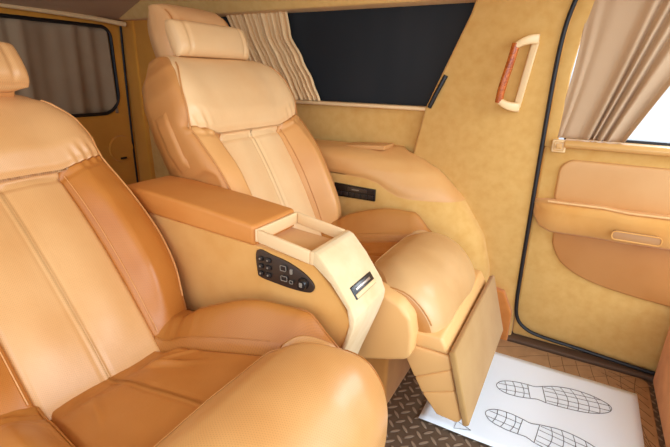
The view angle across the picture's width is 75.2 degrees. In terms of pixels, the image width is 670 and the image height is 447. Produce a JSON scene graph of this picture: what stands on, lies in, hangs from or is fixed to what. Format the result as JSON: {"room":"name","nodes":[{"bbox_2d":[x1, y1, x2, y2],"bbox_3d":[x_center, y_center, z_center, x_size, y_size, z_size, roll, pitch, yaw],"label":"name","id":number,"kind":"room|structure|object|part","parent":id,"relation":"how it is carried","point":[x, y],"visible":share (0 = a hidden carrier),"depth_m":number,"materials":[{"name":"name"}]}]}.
{"room":"luxury van interior","nodes":[
{"label":"luxury van interior","id":0,"kind":"room"},
{"bbox_2d":[82,25,140,184],"bbox_3d":[-1.578,-0.352,1.774,0.100,1.360,1.860,11,21,27],"label":"wall","id":1,"kind":"structure","parent":0,"point":[102,133],"depth_m":2.36,"materials":[{"name":"brown fabric"}]},
{"bbox_2d":[0,3,125,26],"bbox_3d":[-1.337,-0.901,1.820,0.041,0.052,0.992,12,22,29],"label":"trim","id":2,"kind":"structure","parent":1,"relation":"attached to","point":[54,12],"depth_m":1.99,"materials":[{"name":"brown"}]},
{"bbox_2d":[0,7,126,123],"bbox_3d":[-1.444,-0.660,1.857,0.072,0.510,1.172,11,21,27],"label":"window frame","id":3,"kind":"structure","parent":1,"relation":"in","point":[111,115],"depth_m":2.23,"materials":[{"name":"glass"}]},
{"bbox_2d":[0,17,118,113],"bbox_3d":[-1.441,-0.657,1.840,0.045,0.430,1.071,11,21,27],"label":"curtain","id":4,"kind":"object","parent":3,"relation":"hanging from","point":[68,67],"visible":0.76,"depth_m":2.08,"materials":[{"name":"beige fabric"}]},
{"bbox_2d":[0,0,139,20],"bbox_3d":[-1.343,-0.870,1.488,0.510,0.145,1.820,11,21,27],"label":"trim","id":5,"kind":"structure","parent":1,"relation":"attached to","point":[110,9],"depth_m":1.98,"materials":[{"name":"fabric"}]},
{"bbox_2d":[109,135,132,161],"bbox_3d":[-1.176,-0.412,2.395,0.017,0.144,0.144,11,21,27],"label":"speaker cover","id":6,"kind":"object","parent":1,"relation":"attached to","point":[120,147],"visible":1,"depth_m":2.39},
{"bbox_2d":[134,0,573,334],"bbox_3d":[-0.199,-0.365,1.991,2.198,1.300,0.100,11,21,27],"label":"wall","id":7,"kind":"structure","parent":0,"point":[488,151],"depth_m":1.53,"materials":[{"name":"fabric"}]},
{"bbox_2d":[119,26,138,181],"bbox_3d":[-1.134,-0.496,2.442,0.026,1.120,0.012,-4,20,-15],"label":"trim","id":8,"kind":"structure","parent":7,"relation":"attached to","point":[120,27],"depth_m":2.38,"materials":[{"name":"black rubber"}]},
{"bbox_2d":[122,20,155,181],"bbox_3d":[-1.059,-0.492,2.465,0.120,1.200,0.090,11,21,27],"label":"trim","id":9,"kind":"structure","parent":7,"relation":"attached to","point":[140,122],"depth_m":2.38,"materials":[{"name":"brown fabric"}]},
{"bbox_2d":[119,0,475,20],"bbox_3d":[0.053,-0.885,1.617,2.600,0.145,0.230,11,21,27],"label":"trim","id":10,"kind":"structure","parent":7,"relation":"attached to","point":[139,11],"depth_m":1.76,"materials":[{"name":"fabric"}]},
{"bbox_2d":[221,2,474,110],"bbox_3d":[-0.060,-0.704,1.786,1.290,0.420,0.068,11,21,27],"label":"window","id":11,"kind":"structure","parent":7,"relation":"in","point":[389,57],"depth_m":1.70,"materials":[{"name":"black glass"}]},
{"bbox_2d":[226,12,320,100],"bbox_3d":[-0.280,-0.736,1.894,0.516,0.369,0.031,11,21,27],"label":"window curtain","id":12,"kind":"object","parent":11,"relation":"hanging from","point":[270,42],"visible":0.64,"depth_m":1.87,"materials":[{"name":"fabric"}]},
{"bbox_3d":[-0.122,-0.525,1.878,1.120,0.014,0.062,11,21,27],"label":"sill","id":13,"kind":"part","parent":11,"relation":"part of","materials":[{"name":"brown"}]},
{"bbox_2d":[427,74,447,108],"bbox_3d":[0.366,-0.471,1.556,0.066,0.119,0.020,11,21,27],"label":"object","id":14,"kind":"structure","parent":7,"relation":"attached to","point":[440,85],"depth_m":1.55,"materials":[{"name":"black plastic"}]},
{"bbox_2d":[496,287,511,339],"bbox_3d":[0.556,0.316,1.690,0.248,0.234,0.032,11,21,27],"label":"trim","id":15,"kind":"structure","parent":7,"relation":"attached to","point":[505,308],"depth_m":1.63,"materials":[{"name":"leather"}]},
{"bbox_2d":[495,34,539,111],"bbox_3d":[0.585,-0.481,1.398,0.110,0.238,0.044,1,19,-1],"label":"handle","id":16,"kind":"object","parent":7,"relation":"attached to","point":[533,39],"visible":1,"depth_m":1.39,"materials":[{"name":"brown plastic"}]},
{"bbox_3d":[0.574,-0.392,1.433,0.078,0.047,0.026,3,19,4],"label":"handle","id":17,"kind":"part","parent":16,"relation":"part of","materials":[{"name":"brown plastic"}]},
{"bbox_3d":[0.616,-0.477,1.405,0.049,0.207,0.014,11,21,27],"label":"handle","id":18,"kind":"part","parent":16,"relation":"part of","materials":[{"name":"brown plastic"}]},
{"bbox_3d":[0.603,-0.568,1.358,0.076,0.047,0.026,2,19,4],"label":"handle","id":19,"kind":"part","parent":16,"relation":"part of","materials":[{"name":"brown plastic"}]},
{"bbox_2d":[507,331,653,381],"bbox_3d":[0.799,0.445,1.665,1.220,0.016,0.140,11,21,27],"label":"trim","id":20,"kind":"structure","parent":7,"relation":"attached to","point":[519,339],"depth_m":1.57,"materials":[{"name":"brown plastic"}]},
{"bbox_2d":[512,0,669,374],"bbox_3d":[1.002,-0.087,1.318,0.736,1.245,0.157,11,21,27],"label":"door","id":21,"kind":"structure","parent":7,"relation":"in","point":[594,276],"depth_m":1.44,"materials":[{"name":"fabric"}]},
{"bbox_3d":[0.731,-0.253,1.419,0.042,0.040,0.024,11,21,27],"label":"lock plate","id":22,"kind":"part","parent":21,"relation":"part of","materials":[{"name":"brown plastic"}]},
{"bbox_3d":[0.990,0.026,1.332,0.728,0.116,0.077,11,21,27],"label":"armrest","id":23,"kind":"part","parent":21,"relation":"part of","materials":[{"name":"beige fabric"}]},
{"bbox_3d":[1.001,-0.017,1.283,0.680,0.016,0.017,11,21,27],"label":"armrest trim","id":24,"kind":"part","parent":21,"relation":"part of","materials":[{"name":"brown leather"}]},
{"bbox_2d":[558,0,669,142],"bbox_3d":[0.911,-0.465,1.254,0.442,0.464,0.034,11,21,27],"label":"door curtain","id":25,"kind":"object","parent":21,"relation":"hanging from","point":[621,71],"visible":1,"depth_m":1.29,"materials":[{"name":"beige fabric"}]},
{"bbox_2d":[612,230,660,244],"bbox_3d":[0.919,0.043,1.329,0.127,0.026,0.018,11,21,27],"label":"door handle","id":26,"kind":"object","parent":21,"relation":"on","point":[639,237],"depth_m":1.32,"materials":[{"name":"brown plastic"}]},
{"bbox_2d":[385,367,665,446],"bbox_3d":[-0.334,0.588,1.278,3.050,0.050,1.970,11,21,27],"label":"floor","id":27,"kind":"structure","parent":0,"point":[404,427],"depth_m":1.25,"materials":[{"name":"brown metal"}]},
{"bbox_2d":[0,42,387,446],"bbox_3d":[-0.472,0.160,0.840,1.116,1.038,0.568,11,21,27],"label":"seat","id":28,"kind":"object","parent":27,"relation":"on","point":[101,345],"visible":1,"depth_m":0.88,"materials":[{"name":"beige leather"}]},
{"bbox_3d":[-0.800,-0.185,0.927,0.230,0.174,0.495,11,21,27],"label":"shoulder panel","id":29,"kind":"part","parent":28,"relation":"part of","materials":[{"name":"leather"}]},
{"bbox_2d":[127,176,384,353],"bbox_3d":[-0.245,0.245,1.171,0.734,0.648,0.179,11,21,27],"label":"console","id":30,"kind":"object","parent":27,"relation":"on","point":[225,245],"visible":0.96,"depth_m":1.02,"materials":[{"name":"beige leather"}]},
{"bbox_3d":[-0.110,0.104,0.959,0.156,0.074,0.009,11,21,27],"label":"control panel","id":31,"kind":"part","parent":30,"relation":"part of","materials":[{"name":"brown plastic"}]},
{"bbox_2d":[350,271,375,299],"bbox_3d":[0.062,0.136,0.958,0.022,0.027,0.098,11,21,27],"label":"socket","id":32,"kind":"object","parent":30,"relation":"attached to","point":[362,283],"depth_m":0.95,"materials":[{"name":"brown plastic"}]},
{"bbox_2d":[142,4,502,425],"bbox_3d":[-0.058,-0.079,1.391,1.167,1.151,0.576,11,21,27],"label":"seat","id":33,"kind":"object","parent":27,"relation":"on","point":[216,116],"visible":0.66,"depth_m":1.29,"materials":[{"name":"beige leather"}]},
{"bbox_3d":[-0.461,-0.226,1.254,0.166,0.232,0.033,11,21,27],"label":"trim","id":34,"kind":"part","parent":33,"relation":"part of","materials":[{"name":"orange leather"}]},
{"bbox_3d":[-0.306,-0.145,1.517,0.522,0.802,0.565,11,21,27],"label":"backrest","id":35,"kind":"part","parent":33,"relation":"part of","materials":[{"name":"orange leather"}]},
{"bbox_3d":[-0.360,-0.433,1.454,0.224,0.222,0.526,11,21,27],"label":"shoulder panel","id":36,"kind":"part","parent":33,"relation":"part of","materials":[{"name":"beige leather"}]},
{"bbox_2d":[397,291,430,332],"bbox_3d":[0.099,0.130,1.393,0.588,0.253,0.470,11,21,27],"label":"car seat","id":37,"kind":"object","parent":33,"relation":"on","point":[418,303],"depth_m":1.09,"materials":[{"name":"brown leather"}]},
{"bbox_2d":[315,139,489,281],"bbox_3d":[0.085,0.017,1.807,1.095,0.706,0.214,11,21,27],"label":"side armrest","id":38,"kind":"object","parent":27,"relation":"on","point":[365,175],"visible":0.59,"depth_m":1.60,"materials":[{"name":"leather"}]},
{"bbox_3d":[0.133,-0.306,1.693,0.171,0.018,0.090,11,21,27],"label":"lid","id":39,"kind":"part","parent":38,"relation":"part of","materials":[{"name":"leather"}]},
{"bbox_3d":[0.035,-0.235,1.756,0.966,0.170,0.210,11,21,27],"label":"armrest","id":40,"kind":"part","parent":38,"relation":"part of","materials":[{"name":"leather"}]},
{"bbox_2d":[495,339,659,446],"bbox_3d":[0.719,0.552,1.357,0.600,0.008,0.495,11,21,27],"label":"floor mat","id":41,"kind":"object","parent":27,"relation":"on","point":[612,378],"visible":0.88,"depth_m":1.48,"materials":[{"name":"leather"}]},
{"bbox_2d":[418,352,644,446],"bbox_3d":[0.603,0.554,1.328,0.569,0.003,0.454,11,21,27],"label":"mat","id":42,"kind":"object","parent":41,"relation":"on","point":[521,403],"visible":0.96,"depth_m":1.30,"materials":[{"name":"white paper"}]},
{"bbox_2d":[485,409,594,446],"bbox_3d":[0.590,0.593,1.214,0.333,0.003,0.104,15,23,35],"label":"print","id":43,"kind":"object","parent":42,"relation":"on","point":[515,427],"depth_m":1.23,"materials":[{"name":"grey"}]},
{"bbox_2d":[496,381,611,413],"bbox_3d":[0.685,0.540,1.374,0.333,0.003,0.104,8,20,18],"label":"print","id":44,"kind":"object","parent":42,"relation":"on","point":[555,397],"depth_m":1.36,"materials":[{"name":"grey"}]},
{"bbox_2d":[653,327,669,446],"bbox_3d":[1.004,0.503,1.068,0.255,0.300,0.680,11,21,27],"label":"seat","id":45,"kind":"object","parent":27,"relation":"on","point":[661,381],"depth_m":1.30,"materials":[{"name":"orange leather"}]}
]}

